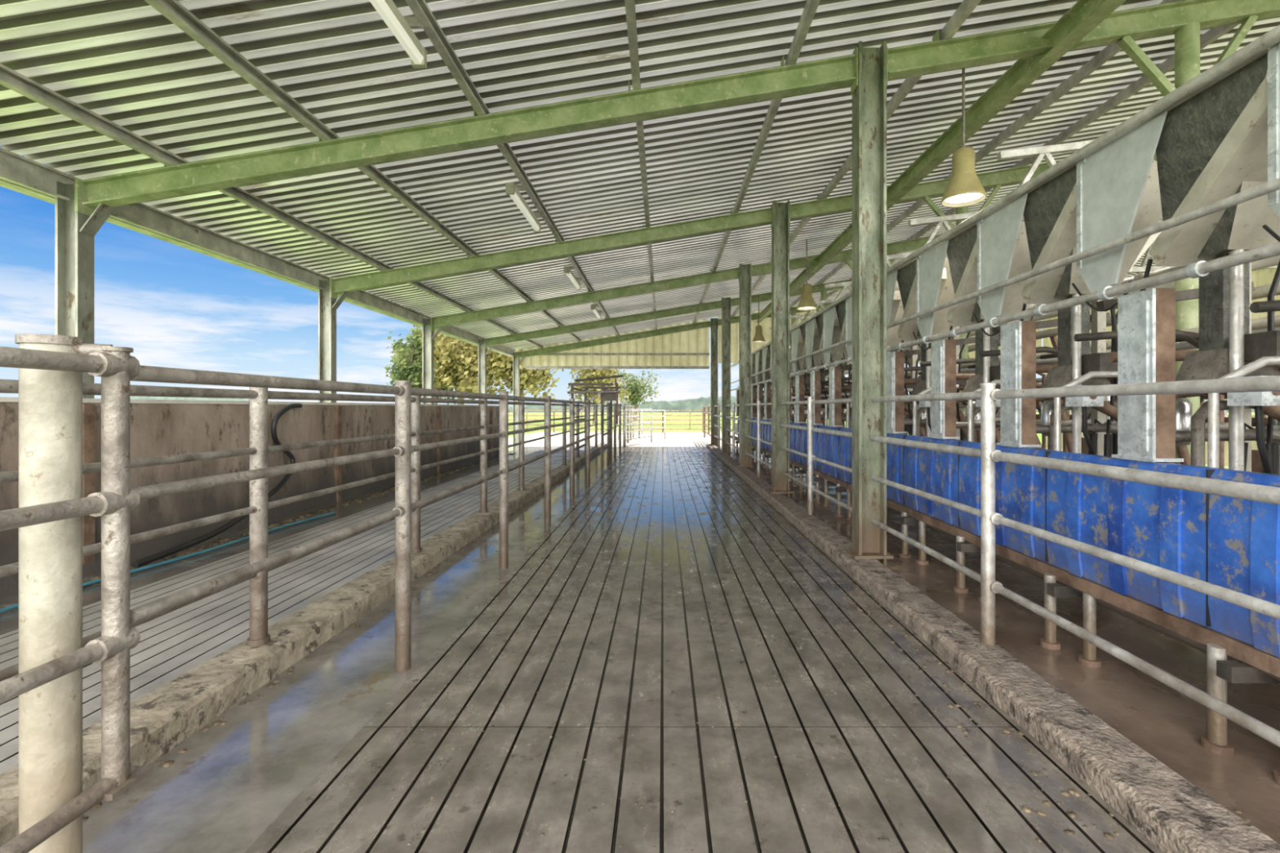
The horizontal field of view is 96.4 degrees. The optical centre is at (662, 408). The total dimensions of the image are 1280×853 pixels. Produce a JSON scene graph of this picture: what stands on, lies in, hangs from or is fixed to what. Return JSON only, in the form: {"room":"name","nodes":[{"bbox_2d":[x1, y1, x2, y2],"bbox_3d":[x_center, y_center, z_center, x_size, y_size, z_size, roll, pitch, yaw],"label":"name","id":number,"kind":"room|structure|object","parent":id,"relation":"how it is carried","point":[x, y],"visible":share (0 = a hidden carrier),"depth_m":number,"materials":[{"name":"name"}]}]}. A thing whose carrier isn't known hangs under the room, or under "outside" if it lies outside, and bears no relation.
{"room":"milking parlor","nodes":[
{"label":"milking parlor","id":0,"kind":"room"},
{"bbox_2d":[54,181,115,398],"bbox_3d":[-4.895,-0.225,4.850,0.380,3.350,0.140,0,0,0],"label":"post","id":1,"kind":"object","parent":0,"point":[75,233],"depth_m":4.84,"materials":[{"name":"metal"}]},
{"bbox_2d":[0,396,498,598],"bbox_3d":[-4.728,0.685,7.500,0.314,1.530,19.000,0,0,0],"label":"wall","id":2,"kind":"structure","parent":0,"point":[157,428],"depth_m":6.12,"materials":[{"name":"concrete"}]},
{"bbox_2d":[0,147,516,356],"bbox_3d":[-5.155,-1.885,9.350,0.250,0.250,20.700,0,0,0],"label":"eave beam gutter","id":3,"kind":"object","parent":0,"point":[18,173],"visible":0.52,"depth_m":6.27,"materials":[{"name":"metal"}]},
{"bbox_2d":[0,445,594,774],"bbox_3d":[-3.485,1.395,9.000,2.530,0.150,22.000,0,0,0],"label":"floor","id":4,"kind":"structure","parent":0,"point":[171,644],"depth_m":4.33,"materials":[{"name":"concrete"}]},
{"bbox_2d":[0,511,335,613],"bbox_3d":[-4.255,1.325,3.875,0.210,0.028,6.752,0,0,0],"label":"hose","id":5,"kind":"object","parent":4,"relation":"on","point":[15,606],"visible":0.73,"depth_m":5.11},
{"bbox_2d":[131,403,302,568],"bbox_3d":[-4.473,0.631,5.980,0.117,1.378,2.554,0,0,-7],"label":"hose","id":6,"kind":"object","parent":4,"relation":"on","point":[180,548],"visible":0.82,"depth_m":5.77,"materials":[{"name":"rubber"}]},
{"bbox_2d":[512,351,524,450],"bbox_3d":[-4.895,-0.225,19.450,0.380,3.350,0.140,0,0,0],"label":"post","id":7,"kind":"object","parent":4,"relation":"on","point":[516,363],"depth_m":19.44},
{"bbox_2d":[318,279,348,402],"bbox_3d":[-4.895,-0.225,8.500,0.380,3.350,0.140,0,0,0],"label":"post","id":8,"kind":"object","parent":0,"point":[327,305],"depth_m":8.49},
{"bbox_2d":[82,446,625,852],"bbox_3d":[-1.616,1.412,9.000,0.688,0.116,22.000,0,0,0],"label":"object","id":9,"kind":"object","parent":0,"point":[234,779],"visible":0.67,"depth_m":2.45,"materials":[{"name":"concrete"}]},
{"bbox_2d":[14,333,113,852],"bbox_3d":[-1.428,0.600,1.360,0.170,1.540,0.116,0,0,0],"label":"post","id":10,"kind":"object","parent":9,"relation":"on","point":[51,401],"visible":0.83,"depth_m":1.32,"materials":[{"name":"metal"}]},
{"bbox_2d":[0,346,153,852],"bbox_3d":[-1.350,0.400,-0.065,0.080,1.100,3.070,0,0,0],"label":"pipe railing","id":11,"kind":"object","parent":10,"relation":"attached to","point":[115,366],"visible":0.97,"depth_m":1.39,"materials":[{"name":"metal"}]},
{"bbox_2d":[129,364,634,671],"bbox_3d":[-1.350,0.614,13.746,0.085,1.512,24.593,0,0,0],"label":"rail fence","id":12,"kind":"object","parent":9,"relation":"on","point":[402,390],"visible":0.9,"depth_m":2.93,"materials":[{"name":"metal"}]},
{"bbox_2d":[567,374,622,475],"bbox_3d":[-1.349,0.338,12.450,1.104,2.025,2.150,0,0,0],"label":"gate","id":13,"kind":"object","parent":9,"relation":"on","point":[611,394],"visible":0.91,"depth_m":11.47,"materials":[{"name":"metal"}]},
{"bbox_2d":[422,318,442,404],"bbox_3d":[-4.895,-0.225,12.150,0.380,3.350,0.140,0,0,0],"label":"post","id":14,"kind":"object","parent":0,"point":[428,336],"depth_m":12.15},
{"bbox_2d":[478,338,493,404],"bbox_3d":[-4.895,-0.225,15.800,0.380,3.350,0.140,0,0,0],"label":"post","id":15,"kind":"object","parent":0,"point":[482,353],"depth_m":15.80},
{"bbox_2d":[508,431,739,449],"bbox_3d":[1.000,1.411,26.250,16.000,0.117,12.500,0,0,0],"label":"yard slab","id":16,"kind":"structure","parent":0,"point":[675,439],"depth_m":24.64,"materials":[{"name":"concrete"}]},
{"bbox_2d":[508,410,737,432],"bbox_3d":[0.000,0.735,31.500,18.072,1.230,0.072,0,0,0],"label":"fence","id":17,"kind":"object","parent":16,"relation":"on","point":[526,415],"visible":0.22,"depth_m":31.48,"materials":[{"name":"metal"}]},
{"bbox_2d":[624,408,652,447],"bbox_3d":[-0.875,0.689,21.100,0.050,1.322,2.977,0,0,17],"label":"gate","id":18,"kind":"object","parent":16,"relation":"on","point":[625,410],"visible":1,"depth_m":21.08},
{"bbox_2d":[617,409,666,439],"bbox_3d":[-0.900,0.714,24.650,2.075,1.272,0.052,0,0,-9],"label":"gate","id":19,"kind":"object","parent":16,"relation":"on","point":[664,415],"visible":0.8,"depth_m":24.70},
{"bbox_2d":[702,405,711,437],"bbox_3d":[1.944,0.635,25.652,0.184,1.430,11.379,0,0,2],"label":"fence","id":20,"kind":"object","parent":16,"relation":"on","point":[704,412],"visible":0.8,"depth_m":25.97,"materials":[{"name":"metal"}]},
{"bbox_2d":[0,0,1279,350],"bbox_3d":[1.540,-3.092,9.320,13.320,2.218,20.640,0,0,0],"label":"ceiling","id":21,"kind":"structure","parent":0,"point":[125,62],"depth_m":4.98,"materials":[{"name":"metal"}]},
{"bbox_2d":[0,63,543,348],"bbox_3d":[-4.120,-2.079,9.350,0.060,0.100,20.700,0,0,0],"label":"purlin","id":22,"kind":"structure","parent":21,"relation":"attached to","point":[10,78],"depth_m":4.62,"materials":[{"name":"metal"}]},
{"bbox_2d":[144,0,581,342],"bbox_3d":[-2.820,-2.291,9.350,0.060,0.100,20.700,0,0,0],"label":"purlin","id":23,"kind":"structure","parent":21,"relation":"attached to","point":[175,11],"depth_m":4.22,"materials":[{"name":"metal"}]},
{"bbox_2d":[404,0,619,335],"bbox_3d":[-1.520,-2.503,9.350,0.060,0.100,20.700,0,0,0],"label":"purlin","id":24,"kind":"structure","parent":21,"relation":"attached to","point":[421,11],"depth_m":4.55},
{"bbox_2d":[368,0,426,67],"bbox_3d":[-1.623,-2.415,3.225,0.165,0.175,1.370,0,0,0],"label":"light","id":25,"kind":"object","parent":24,"relation":"attached to","point":[401,26],"visible":0.95,"depth_m":3.62,"materials":[{"name":"white plastic"}]},
{"bbox_2d":[505,182,542,231],"bbox_3d":[-1.623,-2.415,6.875,0.165,0.175,1.370,0,0,0],"label":"light","id":26,"kind":"object","parent":24,"relation":"attached to","point":[513,189],"visible":0.95,"depth_m":6.65,"materials":[{"name":"white plastic"}]},
{"bbox_2d":[564,266,582,289],"bbox_3d":[-1.623,-2.415,10.525,0.165,0.175,1.370,0,0,0],"label":"light","id":27,"kind":"object","parent":24,"relation":"attached to","point":[567,269],"visible":0.95,"depth_m":10.33,"materials":[{"name":"white plastic"}]},
{"bbox_2d":[624,0,657,329],"bbox_3d":[-0.220,-2.715,9.350,0.060,0.100,20.700,0,0,0],"label":"purlin","id":28,"kind":"structure","parent":21,"relation":"attached to","point":[630,11],"depth_m":5.32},
{"bbox_2d":[693,0,820,323],"bbox_3d":[1.080,-2.927,9.350,0.060,0.100,20.700,0,0,0],"label":"purlin","id":29,"kind":"structure","parent":21,"relation":"attached to","point":[811,6],"depth_m":5.79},
{"bbox_2d":[731,0,981,317],"bbox_3d":[2.380,-3.139,9.350,0.060,0.100,20.700,0,0,0],"label":"purlin","id":30,"kind":"structure","parent":21,"relation":"attached to","point":[966,7],"depth_m":5.70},
{"bbox_2d":[751,295,765,342],"bbox_3d":[2.620,-2.445,15.600,0.360,1.271,0.360,0,0,0],"label":"pendant lamp","id":31,"kind":"object","parent":30,"relation":"hanging from","point":[758,337],"visible":1,"depth_m":15.52,"materials":[{"name":"beige metal"}]},
{"bbox_2d":[796,238,817,310],"bbox_3d":[2.620,-2.445,10.400,0.360,1.271,0.360,0,0,0],"label":"pendant lamp","id":32,"kind":"object","parent":30,"relation":"hanging from","point":[806,302],"visible":1,"depth_m":10.32,"materials":[{"name":"beige metal"}]},
{"bbox_2d":[940,67,986,207],"bbox_3d":[2.620,-2.445,4.980,0.360,1.271,0.360,0,0,0],"label":"pendant lamp","id":33,"kind":"object","parent":30,"relation":"hanging from","point":[964,188],"visible":0.98,"depth_m":4.92,"materials":[{"name":"beige metal"}]},
{"bbox_2d":[789,0,1184,307],"bbox_3d":[4.330,-3.457,9.350,0.060,0.100,20.700,0,0,0],"label":"purlin","id":34,"kind":"structure","parent":21,"relation":"attached to","point":[1108,52],"depth_m":6.62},
{"bbox_2d":[818,22,1240,300],"bbox_3d":[5.330,-3.619,9.350,0.060,0.100,20.700,0,0,0],"label":"purlin","id":35,"kind":"structure","parent":21,"relation":"attached to","point":[1212,34],"depth_m":6.83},
{"bbox_2d":[244,446,1163,852],"bbox_3d":[0.125,1.410,9.000,2.790,0.120,22.000,0,0,0],"label":"floor","id":36,"kind":"structure","parent":0,"point":[673,495],"depth_m":2.43,"materials":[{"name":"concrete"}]},
{"bbox_2d":[521,297,1041,368],"bbox_3d":[4.075,-2.770,19.640,17.850,2.760,0.040,0,0,0],"label":"wall","id":37,"kind":"structure","parent":0,"point":[697,340],"depth_m":19.64,"materials":[{"name":"metal"}]},
{"bbox_2d":[525,352,709,368],"bbox_3d":[-1.550,-1.615,19.555,6.300,0.550,0.050,0,0,0],"label":"gable girt","id":38,"kind":"object","parent":37,"relation":"attached to","point":[551,353],"visible":1,"depth_m":19.53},
{"bbox_2d":[720,447,1279,844],"bbox_3d":[7.385,1.415,9.000,11.230,0.110,22.000,0,0,0],"label":"floor","id":39,"kind":"structure","parent":0,"point":[1163,722],"depth_m":2.93,"materials":[{"name":"concrete"}]},
{"bbox_2d":[709,317,718,446],"bbox_3d":[1.750,-0.854,19.450,0.320,4.409,0.240,0,0,0],"label":"steel column","id":40,"kind":"structure","parent":39,"relation":"on","point":[713,322],"depth_m":19.44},
{"bbox_2d":[720,297,732,455],"bbox_3d":[1.750,-0.854,15.800,0.320,4.409,0.240,0,0,0],"label":"steel column","id":41,"kind":"structure","parent":39,"relation":"on","point":[726,302],"depth_m":15.80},
{"bbox_2d":[737,262,753,470],"bbox_3d":[1.750,-0.854,12.150,0.320,4.409,0.240,0,0,0],"label":"steel column","id":42,"kind":"structure","parent":39,"relation":"on","point":[744,270],"depth_m":12.15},
{"bbox_2d":[768,200,793,497],"bbox_3d":[1.750,-0.854,8.500,0.320,4.409,0.240,0,0,0],"label":"steel column","id":43,"kind":"structure","parent":39,"relation":"on","point":[780,211],"depth_m":8.49,"materials":[{"name":"metal"}]},
{"bbox_2d":[789,311,810,328],"bbox_3d":[4.451,-0.978,19.450,1.148,4.715,0.160,0,0,0],"label":"column","id":44,"kind":"structure","parent":39,"relation":"on","point":[793,320],"depth_m":19.40,"materials":[{"name":"metal"}]},
{"bbox_2d":[518,302,832,359],"bbox_3d":[4.053,-2.840,19.450,17.925,2.399,0.160,0,0,0],"label":"rafter","id":45,"kind":"object","parent":44,"relation":"on","point":[540,351],"visible":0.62,"depth_m":19.44,"materials":[{"name":"green paint"}]},
{"bbox_2d":[809,298,835,316],"bbox_3d":[5.506,-1.100,12.400,5.087,4.900,0.100,0,0,0],"label":"truss","id":46,"kind":"object","parent":39,"relation":"on","point":[819,302],"visible":0.05,"depth_m":12.37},
{"bbox_2d":[816,288,842,380],"bbox_3d":[4.451,-0.978,15.800,1.148,4.715,0.160,0,0,0],"label":"column","id":47,"kind":"structure","parent":39,"relation":"on","point":[824,294],"depth_m":15.74,"materials":[{"name":"metal"}]},
{"bbox_2d":[484,279,852,349],"bbox_3d":[4.053,-2.840,15.800,17.925,2.399,0.160,0,0,0],"label":"rafter","id":48,"kind":"object","parent":47,"relation":"on","point":[652,315],"visible":0.54,"depth_m":15.80,"materials":[{"name":"green paint"}]},
{"bbox_2d":[845,40,893,566],"bbox_3d":[1.750,-0.854,4.850,0.320,4.409,0.240,0,0,0],"label":"steel column","id":49,"kind":"structure","parent":39,"relation":"on","point":[868,89],"depth_m":4.84,"materials":[{"name":"metal"}]},
{"bbox_2d":[74,0,1279,216],"bbox_3d":[4.053,-2.840,4.850,17.925,2.399,0.160,0,0,0],"label":"rafter","id":50,"kind":"object","parent":49,"relation":"attached to","point":[936,55],"visible":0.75,"depth_m":4.84,"materials":[{"name":"green paint"}]},
{"bbox_2d":[755,0,1125,322],"bbox_3d":[3.280,-3.050,9.350,0.140,0.200,20.700,0,0,0],"label":"girder","id":51,"kind":"object","parent":50,"relation":"attached to","point":[1084,15],"visible":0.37,"depth_m":5.65,"materials":[{"name":"metal"}]},
{"bbox_2d":[844,251,899,270],"bbox_3d":[4.451,-0.978,12.150,1.148,4.715,0.160,0,0,0],"label":"column","id":52,"kind":"structure","parent":39,"relation":"on","point":[848,263],"depth_m":12.12,"materials":[{"name":"metal"}]},
{"bbox_2d":[430,234,1159,331],"bbox_3d":[4.053,-2.840,12.150,17.925,2.399,0.160,0,0,0],"label":"rafter","id":53,"kind":"object","parent":52,"relation":"on","point":[914,244],"visible":0.59,"depth_m":12.15,"materials":[{"name":"green paint"}]},
{"bbox_2d":[824,280,1091,315],"bbox_3d":[5.506,-1.100,10.550,5.087,4.900,0.100,0,0,0],"label":"truss","id":54,"kind":"object","parent":39,"relation":"on","point":[845,284],"visible":0.08,"depth_m":10.52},
{"bbox_2d":[923,184,1001,440],"bbox_3d":[4.451,-0.978,8.500,1.148,4.715,0.160,0,0,0],"label":"column","id":55,"kind":"structure","parent":39,"relation":"on","point":[927,200],"depth_m":8.47,"materials":[{"name":"metal"}]},
{"bbox_2d":[329,151,1156,298],"bbox_3d":[4.053,-2.840,8.500,17.925,2.399,0.160,0,0,0],"label":"rafter","id":56,"kind":"object","parent":55,"relation":"on","point":[556,250],"visible":0.7,"depth_m":8.49,"materials":[{"name":"green paint"}]},
{"bbox_2d":[706,444,1279,852],"bbox_3d":[1.650,1.348,8.950,0.272,0.204,21.900,0,0,0],"label":"curb","id":57,"kind":"object","parent":39,"relation":"on","point":[1175,815],"visible":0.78,"depth_m":2.27,"materials":[{"name":"concrete"}]},
{"bbox_2d":[714,375,1279,747],"bbox_3d":[1.736,0.564,9.175,0.089,1.392,20.350,0,0,0],"label":"fence","id":58,"kind":"object","parent":57,"relation":"on","point":[988,394],"visible":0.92,"depth_m":2.54,"materials":[{"name":"metal"}]},
{"bbox_2d":[730,177,1279,383],"bbox_3d":[2.170,-0.790,9.000,0.040,0.040,20.000,0,0,0],"label":"rail","id":59,"kind":"object","parent":39,"relation":"on","point":[1273,185],"visible":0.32,"depth_m":2.73,"materials":[{"name":"metal"}]},
{"bbox_2d":[730,422,1279,785],"bbox_3d":[3.225,0.930,8.500,2.150,0.880,21.000,0,0,0],"label":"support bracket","id":60,"kind":"object","parent":39,"relation":"on","point":[1231,660],"visible":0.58,"depth_m":3.01,"materials":[{"name":"metal"}]},
{"bbox_2d":[751,382,771,418],"bbox_3d":[2.929,-0.433,14.420,1.398,1.859,1.024,0,0,0],"label":"upright","id":61,"kind":"object","parent":60,"relation":"on","point":[753,397],"visible":0.04,"depth_m":14.38,"materials":[{"name":"metal"}]},
{"bbox_2d":[751,353,764,403],"bbox_3d":[2.552,-0.745,14.375,0.696,1.290,0.970,0,0,0],"label":"hopper","id":62,"kind":"object","parent":61,"relation":"on","point":[760,366],"visible":0.07,"depth_m":14.30,"materials":[{"name":"grey metal"}]},
{"bbox_2d":[757,376,790,418],"bbox_3d":[2.929,-0.433,13.440,1.398,1.859,1.024,0,0,0],"label":"upright","id":63,"kind":"object","parent":60,"relation":"on","point":[760,388],"visible":0.07,"depth_m":13.40,"materials":[{"name":"metal"}]},
{"bbox_2d":[753,348,771,402],"bbox_3d":[2.552,-0.745,13.395,0.696,1.290,0.970,0,0,0],"label":"hopper","id":64,"kind":"object","parent":63,"relation":"on","point":[757,354],"visible":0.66,"depth_m":13.40,"materials":[{"name":"grey metal"}]},
{"bbox_2d":[763,382,794,422],"bbox_3d":[2.929,-0.433,12.460,1.398,1.859,1.024,0,0,0],"label":"upright","id":65,"kind":"object","parent":60,"relation":"on","point":[767,385],"visible":0.08,"depth_m":12.42,"materials":[{"name":"metal"}]},
{"bbox_2d":[760,344,771,386],"bbox_3d":[2.552,-0.745,12.415,0.696,1.290,0.970,0,0,0],"label":"hopper","id":66,"kind":"object","parent":65,"relation":"on","point":[765,349],"visible":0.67,"depth_m":12.59,"materials":[{"name":"grey metal"}]},
{"bbox_2d":[789,366,846,425],"bbox_3d":[2.929,-0.433,10.500,1.398,1.859,1.024,0,0,0],"label":"upright","id":67,"kind":"object","parent":60,"relation":"on","point":[793,377],"visible":0.11,"depth_m":10.46,"materials":[{"name":"metal"}]},
{"bbox_2d":[789,331,809,400],"bbox_3d":[2.552,-0.745,10.455,0.696,1.290,0.970,0,0,0],"label":"hopper","id":68,"kind":"object","parent":67,"relation":"on","point":[801,344],"visible":0.06,"depth_m":10.31,"materials":[{"name":"grey metal"}]},
{"bbox_2d":[794,363,852,427],"bbox_3d":[2.929,-0.433,9.520,1.398,1.859,1.024,0,0,0],"label":"upright","id":69,"kind":"object","parent":60,"relation":"on","point":[800,384],"visible":0.18,"depth_m":9.48,"materials":[{"name":"metal"}]},
{"bbox_2d":[789,323,827,399],"bbox_3d":[2.552,-0.745,9.475,0.696,1.290,0.970,0,0,0],"label":"hopper","id":70,"kind":"object","parent":69,"relation":"on","point":[795,334],"visible":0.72,"depth_m":9.47,"materials":[{"name":"grey metal"}]},
{"bbox_2d":[810,360,852,426],"bbox_3d":[2.929,-0.433,8.540,1.398,1.859,1.024,0,0,0],"label":"upright","id":71,"kind":"object","parent":60,"relation":"on","point":[816,390],"visible":0.13,"depth_m":8.50,"materials":[{"name":"metal"}]},
{"bbox_2d":[803,312,848,399],"bbox_3d":[2.552,-0.745,8.495,0.696,1.290,0.970,0,0,0],"label":"hopper","id":72,"kind":"object","parent":71,"relation":"on","point":[810,326],"visible":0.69,"depth_m":8.49,"materials":[{"name":"grey metal"}]},
{"bbox_2d":[827,357,921,433],"bbox_3d":[2.929,-0.433,7.560,1.398,1.859,1.024,0,0,0],"label":"upright","id":73,"kind":"object","parent":60,"relation":"on","point":[836,382],"visible":0.12,"depth_m":7.52,"materials":[{"name":"metal"}]},
{"bbox_2d":[820,299,852,398],"bbox_3d":[2.552,-0.745,7.515,0.696,1.290,0.970,0,0,0],"label":"hopper","id":74,"kind":"object","parent":73,"relation":"on","point":[828,316],"visible":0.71,"depth_m":7.59,"materials":[{"name":"grey metal"}]},
{"bbox_2d":[730,24,1279,367],"bbox_3d":[2.289,-1.385,9.000,0.191,0.121,20.000,0,0,0],"label":"rail","id":75,"kind":"object","parent":74,"relation":"attached to","point":[1271,37],"visible":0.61,"depth_m":2.81,"materials":[{"name":"metal"}]},
{"bbox_2d":[851,340,965,436],"bbox_3d":[2.929,-0.433,6.580,1.398,1.859,1.024,0,0,0],"label":"upright","id":76,"kind":"object","parent":60,"relation":"on","point":[914,359],"visible":0.09,"depth_m":6.60,"materials":[{"name":"metal"}]},
{"bbox_2d":[843,281,911,395],"bbox_3d":[2.552,-0.745,6.535,0.696,1.290,0.970,0,0,0],"label":"hopper","id":77,"kind":"object","parent":76,"relation":"on","point":[897,309],"visible":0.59,"depth_m":6.40,"materials":[{"name":"grey metal"}]},
{"bbox_2d":[886,325,1049,449],"bbox_3d":[2.929,-0.433,5.600,1.398,1.859,1.024,0,0,0],"label":"upright","id":78,"kind":"object","parent":60,"relation":"on","point":[896,384],"visible":0.41,"depth_m":5.56,"materials":[{"name":"metal"}]},
{"bbox_2d":[886,257,956,395],"bbox_3d":[2.552,-0.745,5.555,0.696,1.290,0.970,0,0,0],"label":"hopper","id":79,"kind":"object","parent":78,"relation":"on","point":[905,274],"visible":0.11,"depth_m":5.45,"materials":[{"name":"grey metal"}]},
{"bbox_2d":[737,416,1279,657],"bbox_3d":[2.258,0.575,8.207,0.104,0.650,17.640,0,0,0],"label":"panels","id":80,"kind":"object","parent":60,"relation":"on","point":[1233,544],"visible":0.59,"depth_m":2.76,"materials":[{"name":"blue plastic"}]},
{"bbox_2d":[928,304,1110,452],"bbox_3d":[2.929,-0.433,4.620,1.398,1.859,1.024,0,0,0],"label":"frame","id":81,"kind":"object","parent":60,"relation":"on","point":[944,375],"visible":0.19,"depth_m":4.58,"materials":[{"name":"metal"}]},
{"bbox_2d":[912,221,1031,392],"bbox_3d":[2.552,-0.745,4.575,0.696,1.290,0.970,0,0,0],"label":"hopper","id":82,"kind":"object","parent":81,"relation":"on","point":[961,248],"visible":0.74,"depth_m":4.56,"materials":[{"name":"grey metal"}]},
{"bbox_2d":[991,217,1279,465],"bbox_3d":[2.929,-0.433,3.640,1.398,1.859,1.024,0,0,0],"label":"upright","id":83,"kind":"object","parent":60,"relation":"on","point":[1019,368],"visible":0.52,"depth_m":3.60,"materials":[{"name":"metal"}]},
{"bbox_2d":[973,161,1162,388],"bbox_3d":[2.552,-0.745,3.595,0.696,1.290,0.970,0,0,0],"label":"hopper","id":84,"kind":"object","parent":83,"relation":"on","point":[1049,209],"visible":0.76,"depth_m":3.58,"materials":[{"name":"grey metal"}]},
{"bbox_2d":[1096,248,1279,475],"bbox_3d":[2.929,-0.433,2.660,1.398,1.859,1.024,0,0,0],"label":"frame","id":85,"kind":"object","parent":60,"relation":"on","point":[1150,428],"visible":0.79,"depth_m":2.62,"materials":[{"name":"metal"}]},
{"bbox_2d":[1071,48,1279,381],"bbox_3d":[2.552,-0.745,2.615,0.696,1.290,0.970,0,0,0],"label":"hopper","id":86,"kind":"object","parent":85,"relation":"on","point":[1211,145],"visible":0.84,"depth_m":2.60,"materials":[{"name":"grey metal"}]},
{"bbox_3d":[2.929,-0.433,1.680,1.398,1.859,1.024,0,0,0],"label":"upright","id":87,"kind":"object","parent":60,"relation":"on","visible":0},
{"bbox_2d":[1262,41,1279,241],"bbox_3d":[2.552,-0.745,1.635,0.696,1.290,0.970,0,0,0],"label":"hopper","id":88,"kind":"object","parent":87,"relation":"on","point":[1273,52],"visible":0.96,"depth_m":2.10,"materials":[{"name":"grey metal"}]},
{"bbox_2d":[886,232,1161,281],"bbox_3d":[5.506,-1.100,8.750,5.087,4.900,0.100,0,0,0],"label":"truss","id":89,"kind":"object","parent":39,"relation":"on","point":[1147,254],"visible":0.02,"depth_m":8.73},
{"bbox_2d":[806,254,1279,468],"bbox_3d":[6.253,0.035,9.014,5.975,2.646,20.029,0,0,0],"label":"milking pipework","id":90,"kind":"object","parent":39,"relation":"on","point":[1258,325],"visible":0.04,"depth_m":5.01,"materials":[{"name":"silver metal"}]},
{"bbox_2d":[996,140,1160,222],"bbox_3d":[5.506,-1.100,5.100,5.087,4.900,0.100,0,0,0],"label":"truss","id":91,"kind":"object","parent":39,"relation":"on","point":[1046,152],"visible":0.15,"depth_m":5.07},
{"bbox_2d":[908,211,1277,272],"bbox_3d":[5.506,-1.100,6.950,5.087,4.900,0.100,0,0,0],"label":"truss","id":92,"kind":"object","parent":39,"relation":"on","point":[944,220],"visible":0.09,"depth_m":6.92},
{"bbox_2d":[1081,395,1111,453],"bbox_3d":[5.900,0.455,7.600,0.500,1.790,0.600,0,0,0],"label":"tank","id":93,"kind":"object","parent":39,"relation":"on","point":[1084,446],"visible":0.02,"depth_m":7.63,"materials":[{"name":"silver metal"}]},
{"bbox_2d":[1116,14,1258,464],"bbox_3d":[4.451,-0.978,4.850,1.148,4.715,0.160,0,0,0],"label":"column","id":94,"kind":"structure","parent":39,"relation":"on","point":[1187,37],"depth_m":4.82,"materials":[{"name":"metal"}]},
{"bbox_2d":[1251,419,1279,472],"bbox_3d":[5.900,0.455,5.200,0.500,1.790,0.600,0,0,0],"label":"tank","id":95,"kind":"object","parent":39,"relation":"on","point":[1256,465],"visible":0.02,"depth_m":5.44,"materials":[{"name":"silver metal"}]},
{"bbox_2d":[1126,160,1156,276],"bbox_3d":[10.700,-3.780,9.320,5.000,0.852,20.640,0,0,0],"label":"roof slope","id":96,"kind":"object","parent":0,"point":[1138,264],"depth_m":14.19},
{"bbox_2d":[1043,268,1279,466],"bbox_3d":[13.020,-1.016,9.300,0.040,4.732,20.600,0,0,0],"label":"wall","id":97,"kind":"structure","parent":0,"point":[1264,277],"depth_m":12.60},
{"label":"outside","id":98,"kind":"structure","parent":0,"visible":0},
{"bbox_2d":[508,412,1254,468],"bbox_3d":[0.000,1.585,220.000,600.000,0.230,560.000,0,0,0],"label":"grass field","id":99,"kind":"structure","parent":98,"point":[1039,435],"depth_m":58.80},
{"bbox_2d":[0,443,607,847],"bbox_3d":[-2.085,1.333,8.950,0.280,0.234,21.900,0,0,0],"label":"curb","id":100,"kind":"object","parent":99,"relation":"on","point":[160,720],"visible":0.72,"depth_m":2.77,"materials":[{"name":"concrete"}]},
{"bbox_2d":[0,378,607,681],"bbox_3d":[-2.100,0.564,10.525,0.100,1.372,23.050,0,0,0],"label":"rail fence","id":101,"kind":"object","parent":100,"relation":"on","point":[259,449],"visible":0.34,"depth_m":2.95,"materials":[{"name":"metal"}]},
{"bbox_2d":[383,324,438,404],"bbox_3d":[-16.058,-1.958,36.929,3.393,6.943,3.917,0,0,0],"label":"tree","id":102,"kind":"object","parent":99,"relation":"on","point":[408,363],"visible":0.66,"depth_m":36.27,"materials":[{"name":"green plant"}]},
{"bbox_2d":[129,395,736,407],"bbox_3d":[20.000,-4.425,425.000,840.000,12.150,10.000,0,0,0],"label":"hill","id":103,"kind":"structure","parent":99,"relation":"on","point":[732,397],"depth_m":428.07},
{"bbox_2d":[410,328,497,404],"bbox_3d":[-16.179,-3.805,44.959,6.963,10.637,7.878,0,0,18],"label":"tree","id":104,"kind":"object","parent":99,"relation":"on","point":[455,365],"visible":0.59,"depth_m":43.19,"materials":[{"name":"green plant"}]},
{"bbox_2d":[471,344,564,403],"bbox_3d":[-11.377,-3.138,45.716,8.434,9.304,7.716,0,0,0],"label":"tree","id":105,"kind":"object","parent":99,"relation":"on","point":[530,379],"visible":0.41,"depth_m":44.35,"materials":[{"name":"green plant"}]},
{"bbox_2d":[565,368,632,423],"bbox_3d":[-5.775,-2.105,52.203,6.188,7.237,6.520,0,0,-8],"label":"tree","id":106,"kind":"object","parent":99,"relation":"on","point":[593,373],"visible":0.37,"depth_m":51.14,"materials":[{"name":"green plant"}]},
{"bbox_2d":[615,368,661,421],"bbox_3d":[-2.768,-1.387,59.905,5.138,5.799,5.166,0,0,0],"label":"tree","id":107,"kind":"object","parent":99,"relation":"on","point":[637,391],"visible":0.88,"depth_m":58.92,"materials":[{"name":"green plant"}]},
{"bbox_2d":[508,396,1254,412],"bbox_3d":[40.000,-1.201,191.000,600.000,5.502,2.000,0,0,0],"label":"hedge","id":108,"kind":"object","parent":99,"relation":"on","point":[689,404],"visible":0.06,"depth_m":190.79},
{"bbox_3d":[2.552,-0.745,0.655,0.696,1.290,0.970,0,0,0],"label":"hopper","id":109,"kind":"object","parent":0,"visible":0},
{"bbox_2d":[730,241,1279,391],"bbox_3d":[2.220,-0.575,9.000,0.066,0.066,20.000,0,0,0],"label":"pipe","id":110,"kind":"object","parent":109,"relation":"attached to","point":[1202,268],"visible":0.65,"depth_m":2.82,"materials":[{"name":"metal"}]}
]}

